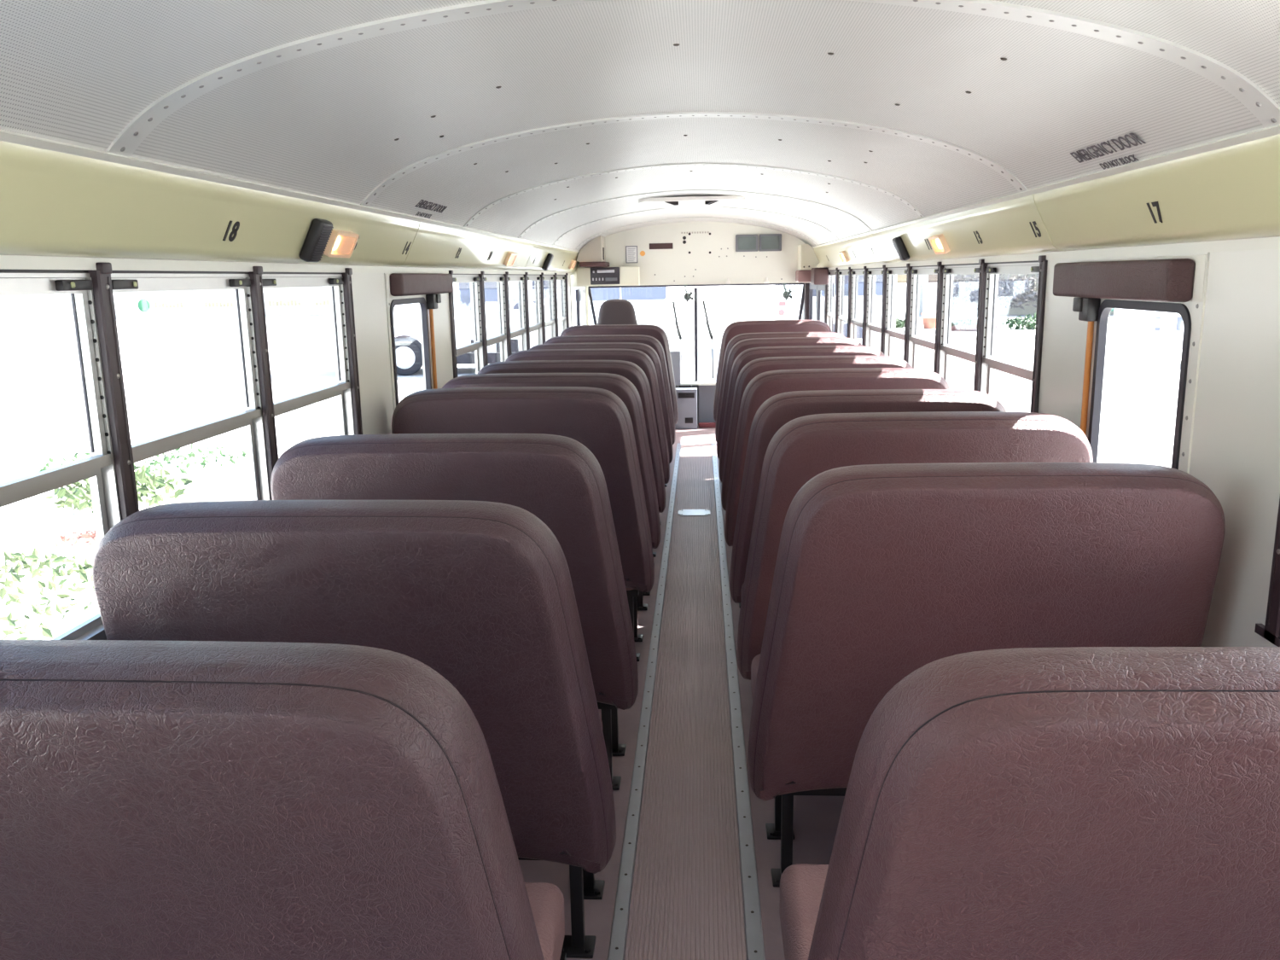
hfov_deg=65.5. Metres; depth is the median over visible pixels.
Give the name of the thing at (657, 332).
seat
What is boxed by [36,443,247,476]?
ground cover
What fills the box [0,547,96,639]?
ground cover
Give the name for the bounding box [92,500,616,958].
seat
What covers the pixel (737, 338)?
seat
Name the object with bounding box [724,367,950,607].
seat
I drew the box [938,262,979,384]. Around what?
window
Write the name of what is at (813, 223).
trim
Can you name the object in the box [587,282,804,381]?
window
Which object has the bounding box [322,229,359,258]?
dome light
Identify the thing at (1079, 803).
seat
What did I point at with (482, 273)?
window post
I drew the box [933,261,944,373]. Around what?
window post
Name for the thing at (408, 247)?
decal
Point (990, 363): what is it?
window
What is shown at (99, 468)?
window
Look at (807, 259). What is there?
housing
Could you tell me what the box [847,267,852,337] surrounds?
window post
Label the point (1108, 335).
kerb
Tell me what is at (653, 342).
seat
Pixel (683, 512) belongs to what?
floor plate
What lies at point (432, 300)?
bar
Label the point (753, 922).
strip
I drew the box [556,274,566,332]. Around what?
window
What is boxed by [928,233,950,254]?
dome light
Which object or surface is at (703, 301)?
windshield wiper
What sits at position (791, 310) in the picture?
bus
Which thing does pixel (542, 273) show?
window post
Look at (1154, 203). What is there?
decal
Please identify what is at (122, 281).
window
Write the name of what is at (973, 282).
bank
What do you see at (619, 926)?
strip
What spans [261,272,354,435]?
window
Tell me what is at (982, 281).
window post
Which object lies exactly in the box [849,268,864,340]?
window
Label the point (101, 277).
window post
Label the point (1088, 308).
bar
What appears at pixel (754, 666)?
cushion
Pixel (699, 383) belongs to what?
shelf
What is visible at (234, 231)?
decal
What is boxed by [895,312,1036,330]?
ivy patch
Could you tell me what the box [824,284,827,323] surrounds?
window post
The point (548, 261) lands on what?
speaker
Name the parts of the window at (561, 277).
sash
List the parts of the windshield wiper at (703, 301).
blade, arm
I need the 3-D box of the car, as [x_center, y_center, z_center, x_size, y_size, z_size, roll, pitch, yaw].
[4.339,-3.269,24.768,4.250,1.448,1.738,0,12,3]
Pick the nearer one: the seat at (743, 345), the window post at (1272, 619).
the window post at (1272, 619)
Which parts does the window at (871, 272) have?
sash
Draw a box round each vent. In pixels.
[678,392,694,398]
[685,417,692,423]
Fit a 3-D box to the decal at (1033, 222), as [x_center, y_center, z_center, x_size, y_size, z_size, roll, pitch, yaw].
[1.246,-0.789,3.131,0.025,0.048,0.058,0,12,3]
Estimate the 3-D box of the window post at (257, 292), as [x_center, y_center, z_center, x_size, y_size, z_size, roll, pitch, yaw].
[-1.035,-0.202,2.764,0.030,0.770,0.046,0,12,3]
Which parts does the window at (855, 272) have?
sash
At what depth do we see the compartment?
8.93 m
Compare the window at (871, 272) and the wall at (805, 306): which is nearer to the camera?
the window at (871, 272)
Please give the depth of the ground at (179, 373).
27.97 m
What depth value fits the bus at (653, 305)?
26.91 m
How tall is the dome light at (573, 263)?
0.083 m
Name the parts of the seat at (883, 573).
foot plate, leg, foot plate, leg, seat frame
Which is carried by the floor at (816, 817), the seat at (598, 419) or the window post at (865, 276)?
the seat at (598, 419)
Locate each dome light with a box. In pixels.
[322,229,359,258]
[503,251,517,266]
[568,259,576,269]
[838,250,849,262]
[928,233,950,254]
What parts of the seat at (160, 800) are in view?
seat frame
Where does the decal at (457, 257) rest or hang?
attached to the cove at (53, 203)
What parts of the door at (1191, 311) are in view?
backing plate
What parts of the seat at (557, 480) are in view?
seat frame, leg, leg, foot plate, foot plate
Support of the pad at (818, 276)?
attached to the wall at (1236, 446)
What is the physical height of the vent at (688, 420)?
0.060 m
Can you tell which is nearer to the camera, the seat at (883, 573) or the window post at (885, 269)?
the seat at (883, 573)
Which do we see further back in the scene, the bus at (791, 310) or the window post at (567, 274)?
the bus at (791, 310)
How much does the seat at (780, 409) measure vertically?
1.195 m
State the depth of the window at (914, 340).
5.32 m
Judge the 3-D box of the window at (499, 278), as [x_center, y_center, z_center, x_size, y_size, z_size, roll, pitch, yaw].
[-0.871,-0.845,5.896,0.058,0.737,0.679,0,12,3]
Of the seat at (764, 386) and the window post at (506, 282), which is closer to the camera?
the seat at (764, 386)
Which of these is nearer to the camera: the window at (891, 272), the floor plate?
the window at (891, 272)
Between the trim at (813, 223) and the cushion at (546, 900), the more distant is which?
the trim at (813, 223)
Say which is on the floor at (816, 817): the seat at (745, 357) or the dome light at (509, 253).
the seat at (745, 357)
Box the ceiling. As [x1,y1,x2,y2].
[0,0,1279,250]
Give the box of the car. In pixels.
[788,318,904,360]
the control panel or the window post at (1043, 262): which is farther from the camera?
the control panel
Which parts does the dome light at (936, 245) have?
bulb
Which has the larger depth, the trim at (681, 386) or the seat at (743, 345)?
the trim at (681, 386)
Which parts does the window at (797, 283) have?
corner post, corner post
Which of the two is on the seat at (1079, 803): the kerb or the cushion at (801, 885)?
the cushion at (801, 885)
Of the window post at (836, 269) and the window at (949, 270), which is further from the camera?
the window post at (836, 269)
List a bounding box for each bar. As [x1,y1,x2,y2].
[425,293,441,389]
[1072,296,1100,435]
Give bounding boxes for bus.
[393,279,673,375]
[774,274,896,338]
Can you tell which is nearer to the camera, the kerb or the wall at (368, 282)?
the wall at (368, 282)
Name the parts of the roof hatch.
hatch panel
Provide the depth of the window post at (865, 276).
6.76 m
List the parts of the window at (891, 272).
sash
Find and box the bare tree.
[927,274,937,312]
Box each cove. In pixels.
[0,140,579,272]
[813,133,1279,267]
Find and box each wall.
[0,255,590,434]
[570,221,820,286]
[675,384,715,424]
[802,282,834,331]
[824,236,1279,646]
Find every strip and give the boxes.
[607,442,680,959]
[711,442,765,959]
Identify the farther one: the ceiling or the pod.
the pod
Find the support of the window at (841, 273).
in the wall at (1236, 446)
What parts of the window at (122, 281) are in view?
sash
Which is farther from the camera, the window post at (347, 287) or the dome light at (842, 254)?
the dome light at (842, 254)
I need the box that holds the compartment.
[576,235,609,267]
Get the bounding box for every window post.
[88,261,139,520]
[247,266,278,500]
[339,267,362,434]
[448,270,457,378]
[478,271,488,366]
[503,271,511,356]
[523,272,529,349]
[539,272,545,343]
[552,273,558,337]
[564,273,569,327]
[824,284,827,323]
[834,267,839,332]
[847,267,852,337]
[861,266,867,345]
[880,264,888,354]
[903,263,912,362]
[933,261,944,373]
[973,258,988,391]
[1029,255,1047,413]
[1263,497,1279,644]
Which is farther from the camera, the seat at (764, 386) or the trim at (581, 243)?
the trim at (581, 243)
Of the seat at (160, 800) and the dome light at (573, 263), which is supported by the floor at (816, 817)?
the seat at (160, 800)
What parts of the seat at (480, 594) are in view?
seat frame, leg, foot plate, leg, foot plate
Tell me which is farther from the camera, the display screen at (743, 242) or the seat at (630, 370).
the display screen at (743, 242)
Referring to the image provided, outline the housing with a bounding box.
[797,244,819,269]
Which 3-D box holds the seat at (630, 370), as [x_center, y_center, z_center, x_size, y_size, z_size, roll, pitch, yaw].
[-0.357,-0.084,5.465,1.001,1.192,0.750,0,12,3]
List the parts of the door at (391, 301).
backing plate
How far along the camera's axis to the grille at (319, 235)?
2.88 m
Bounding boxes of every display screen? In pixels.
[735,234,758,251]
[758,233,781,251]
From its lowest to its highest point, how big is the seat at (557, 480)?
1.196 m
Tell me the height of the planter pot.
0.720 m
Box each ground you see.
[0,282,1181,467]
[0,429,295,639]
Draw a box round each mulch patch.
[49,529,97,546]
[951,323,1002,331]
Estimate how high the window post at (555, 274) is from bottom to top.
0.770 m
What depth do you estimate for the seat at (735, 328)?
8.15 m
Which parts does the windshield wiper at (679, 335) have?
blade, arm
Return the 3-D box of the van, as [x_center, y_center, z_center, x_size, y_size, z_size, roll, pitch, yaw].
[15.007,-4.111,26.859,3.600,1.898,2.056,0,12,3]
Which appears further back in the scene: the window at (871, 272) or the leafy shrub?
the leafy shrub
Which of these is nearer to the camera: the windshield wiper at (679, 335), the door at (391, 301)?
the door at (391, 301)
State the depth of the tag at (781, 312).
9.77 m
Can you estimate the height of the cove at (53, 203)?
0.186 m
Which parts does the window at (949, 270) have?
sash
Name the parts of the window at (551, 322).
sash, sash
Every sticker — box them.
[415,199,447,218]
[640,250,645,255]
[1070,133,1146,169]
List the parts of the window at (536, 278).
sash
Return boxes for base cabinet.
[674,386,697,429]
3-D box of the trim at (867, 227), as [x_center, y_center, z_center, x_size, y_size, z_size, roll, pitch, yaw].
[0.313,-1.581,5.885,2.100,0.265,0.072,0,12,3]
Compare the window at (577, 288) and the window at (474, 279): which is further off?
the window at (577, 288)
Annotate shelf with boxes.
[677,381,715,385]
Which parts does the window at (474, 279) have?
sash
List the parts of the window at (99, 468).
sash, sash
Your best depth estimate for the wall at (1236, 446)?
2.11 m
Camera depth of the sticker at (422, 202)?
3.84 m
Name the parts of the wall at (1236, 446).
header rail, sill rail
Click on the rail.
(701, 424)
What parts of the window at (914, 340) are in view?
sash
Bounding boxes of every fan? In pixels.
[682,285,696,304]
[781,283,794,302]
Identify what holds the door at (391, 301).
in the wall at (368, 282)
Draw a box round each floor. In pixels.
[518,424,844,959]
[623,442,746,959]
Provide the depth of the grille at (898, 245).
5.11 m
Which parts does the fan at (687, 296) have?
motor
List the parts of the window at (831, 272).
sash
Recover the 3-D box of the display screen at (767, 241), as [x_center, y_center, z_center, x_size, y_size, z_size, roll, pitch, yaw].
[1.204,-2.192,9.183,0.207,0.153,0.022,0,12,3]
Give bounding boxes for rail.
[698,422,715,427]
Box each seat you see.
[0,640,566,959]
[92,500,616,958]
[270,433,638,790]
[391,386,654,661]
[442,372,660,610]
[477,360,665,567]
[504,348,669,523]
[529,342,673,463]
[543,334,675,486]
[560,324,678,424]
[597,299,637,325]
[713,320,831,421]
[715,331,845,442]
[716,337,862,459]
[718,345,884,482]
[721,355,913,510]
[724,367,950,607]
[729,389,1006,603]
[737,411,1092,680]
[747,462,1225,887]
[779,646,1279,959]
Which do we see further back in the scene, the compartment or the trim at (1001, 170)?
the compartment
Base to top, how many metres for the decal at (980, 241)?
0.048 m
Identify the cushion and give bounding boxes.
[524,882,564,959]
[750,653,760,701]
[779,863,828,959]
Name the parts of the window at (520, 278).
sash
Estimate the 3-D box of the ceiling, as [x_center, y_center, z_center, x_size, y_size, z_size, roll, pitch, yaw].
[0.214,-1.244,4.237,2.100,0.259,10.310,0,12,3]
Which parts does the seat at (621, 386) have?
leg, foot plate, foot plate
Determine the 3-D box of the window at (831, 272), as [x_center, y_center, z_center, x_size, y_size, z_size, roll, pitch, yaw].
[1.664,-1.427,8.533,0.058,0.737,0.679,0,12,3]
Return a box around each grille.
[310,226,333,260]
[891,240,903,260]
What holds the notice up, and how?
attached to the wall at (702, 252)
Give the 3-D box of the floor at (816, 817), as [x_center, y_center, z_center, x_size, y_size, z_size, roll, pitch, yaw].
[0.287,0.580,5.291,2.430,0.060,11.750,0,12,3]
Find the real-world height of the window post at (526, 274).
0.770 m
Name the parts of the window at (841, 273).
sash, sash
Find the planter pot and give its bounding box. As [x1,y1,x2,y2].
[920,312,936,328]
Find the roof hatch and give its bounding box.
[638,195,744,209]
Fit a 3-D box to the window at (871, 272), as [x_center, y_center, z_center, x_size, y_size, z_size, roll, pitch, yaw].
[1.538,-1.000,6.447,0.058,0.737,0.679,0,12,3]
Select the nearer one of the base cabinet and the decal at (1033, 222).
the decal at (1033, 222)
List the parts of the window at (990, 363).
sash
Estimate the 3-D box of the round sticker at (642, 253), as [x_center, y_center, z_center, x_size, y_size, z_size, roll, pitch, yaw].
[0.024,-2.114,9.277,0.047,0.047,0.007,0,12,3]
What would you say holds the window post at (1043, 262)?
attached to the wall at (1236, 446)
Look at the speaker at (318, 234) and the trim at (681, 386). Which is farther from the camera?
the trim at (681, 386)
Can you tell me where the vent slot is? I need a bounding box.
[649,243,672,249]
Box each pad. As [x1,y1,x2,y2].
[795,269,810,282]
[810,267,828,285]
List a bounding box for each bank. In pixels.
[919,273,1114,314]
[952,273,1038,310]
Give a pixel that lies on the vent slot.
(652, 246)
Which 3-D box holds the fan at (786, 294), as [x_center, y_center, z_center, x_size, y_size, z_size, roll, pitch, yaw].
[1.446,-1.839,9.757,0.140,0.193,0.092,-7,13,-25]
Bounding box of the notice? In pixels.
[625,245,637,262]
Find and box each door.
[384,273,433,412]
[808,282,824,320]
[1085,252,1210,473]
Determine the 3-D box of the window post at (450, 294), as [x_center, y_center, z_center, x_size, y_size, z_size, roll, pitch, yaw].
[-0.910,-0.629,4.850,0.030,0.770,0.046,0,12,3]
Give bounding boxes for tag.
[778,299,785,306]
[778,305,784,315]
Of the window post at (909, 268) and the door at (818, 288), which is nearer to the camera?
the window post at (909, 268)
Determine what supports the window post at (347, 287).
attached to the wall at (368, 282)
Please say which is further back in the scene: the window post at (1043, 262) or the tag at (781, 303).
the tag at (781, 303)
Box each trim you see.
[0,129,579,252]
[105,0,1279,157]
[360,111,1028,206]
[463,162,925,226]
[517,189,872,238]
[552,206,839,245]
[574,216,817,250]
[679,384,698,387]
[811,124,1279,248]
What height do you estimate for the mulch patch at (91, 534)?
0.161 m
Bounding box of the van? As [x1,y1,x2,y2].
[1111,308,1183,349]
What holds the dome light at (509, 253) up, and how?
attached to the cove at (53, 203)
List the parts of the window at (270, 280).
sash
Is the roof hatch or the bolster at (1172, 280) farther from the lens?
the roof hatch
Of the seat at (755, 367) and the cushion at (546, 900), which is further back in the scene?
the seat at (755, 367)
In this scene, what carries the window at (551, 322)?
in the wall at (368, 282)
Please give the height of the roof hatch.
0.057 m
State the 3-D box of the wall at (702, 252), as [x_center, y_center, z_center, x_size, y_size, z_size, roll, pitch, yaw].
[0.560,-2.276,9.979,2.500,0.605,1.504,0,12,3]
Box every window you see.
[0,269,121,639]
[110,270,270,500]
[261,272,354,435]
[452,273,483,374]
[483,273,507,361]
[507,273,526,350]
[527,274,542,344]
[542,274,555,337]
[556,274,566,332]
[571,286,587,325]
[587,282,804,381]
[826,269,836,331]
[837,268,849,334]
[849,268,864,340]
[865,267,883,347]
[884,266,907,356]
[907,265,937,368]
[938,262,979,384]
[980,260,1039,395]
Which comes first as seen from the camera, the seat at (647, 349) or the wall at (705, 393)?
the seat at (647, 349)
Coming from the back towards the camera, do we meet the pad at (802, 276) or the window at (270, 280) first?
the pad at (802, 276)
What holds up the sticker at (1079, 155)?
attached to the ceiling
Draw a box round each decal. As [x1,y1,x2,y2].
[222,221,239,241]
[401,241,411,254]
[455,247,461,258]
[973,231,982,244]
[1029,221,1041,237]
[1146,201,1162,223]
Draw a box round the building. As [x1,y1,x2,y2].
[0,286,331,319]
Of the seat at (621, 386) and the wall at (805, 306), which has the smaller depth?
the seat at (621, 386)
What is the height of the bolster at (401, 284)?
0.087 m
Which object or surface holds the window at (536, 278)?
in the wall at (368, 282)
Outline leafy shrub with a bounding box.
[43,463,193,515]
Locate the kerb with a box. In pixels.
[930,333,1112,339]
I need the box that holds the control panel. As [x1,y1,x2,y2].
[576,266,639,286]
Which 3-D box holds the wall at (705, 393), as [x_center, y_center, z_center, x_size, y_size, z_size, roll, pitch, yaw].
[0.627,-0.814,10.962,2.400,0.510,0.160,0,12,3]
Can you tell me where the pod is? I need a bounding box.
[670,351,680,385]
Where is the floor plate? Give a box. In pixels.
[677,509,709,515]
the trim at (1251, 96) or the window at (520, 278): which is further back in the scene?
the window at (520, 278)
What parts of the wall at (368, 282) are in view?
header rail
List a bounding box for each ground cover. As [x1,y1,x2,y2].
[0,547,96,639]
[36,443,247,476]
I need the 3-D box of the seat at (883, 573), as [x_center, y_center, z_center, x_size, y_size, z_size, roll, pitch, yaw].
[0.768,0.496,2.505,1.001,1.201,0.780,0,12,3]
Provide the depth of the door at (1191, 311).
2.32 m
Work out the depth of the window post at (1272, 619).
1.93 m
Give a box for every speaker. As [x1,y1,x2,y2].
[299,218,333,261]
[541,253,553,270]
[891,236,909,261]
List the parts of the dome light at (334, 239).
bulb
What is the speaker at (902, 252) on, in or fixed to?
attached to the cove at (1231, 192)
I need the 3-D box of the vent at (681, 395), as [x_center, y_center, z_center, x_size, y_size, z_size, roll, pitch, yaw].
[0.492,-0.897,10.540,0.173,0.057,0.019,0,12,3]
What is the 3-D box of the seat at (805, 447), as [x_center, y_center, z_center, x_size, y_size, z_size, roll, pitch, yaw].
[0.810,0.347,3.198,1.001,1.215,0.780,0,12,3]
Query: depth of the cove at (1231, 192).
2.48 m
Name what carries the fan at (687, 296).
attached to the wall at (702, 252)
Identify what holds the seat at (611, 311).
on the floor at (816, 817)
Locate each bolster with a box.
[389,273,453,296]
[1053,258,1195,302]
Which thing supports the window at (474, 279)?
in the wall at (368, 282)
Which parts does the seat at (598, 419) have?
leg, seat frame, leg, foot plate, foot plate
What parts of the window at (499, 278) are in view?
sash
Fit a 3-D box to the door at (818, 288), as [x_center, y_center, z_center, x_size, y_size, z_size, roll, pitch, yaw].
[1.762,-1.034,9.887,0.030,1.813,1.460,0,12,3]
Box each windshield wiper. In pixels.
[672,301,682,378]
[702,300,713,378]

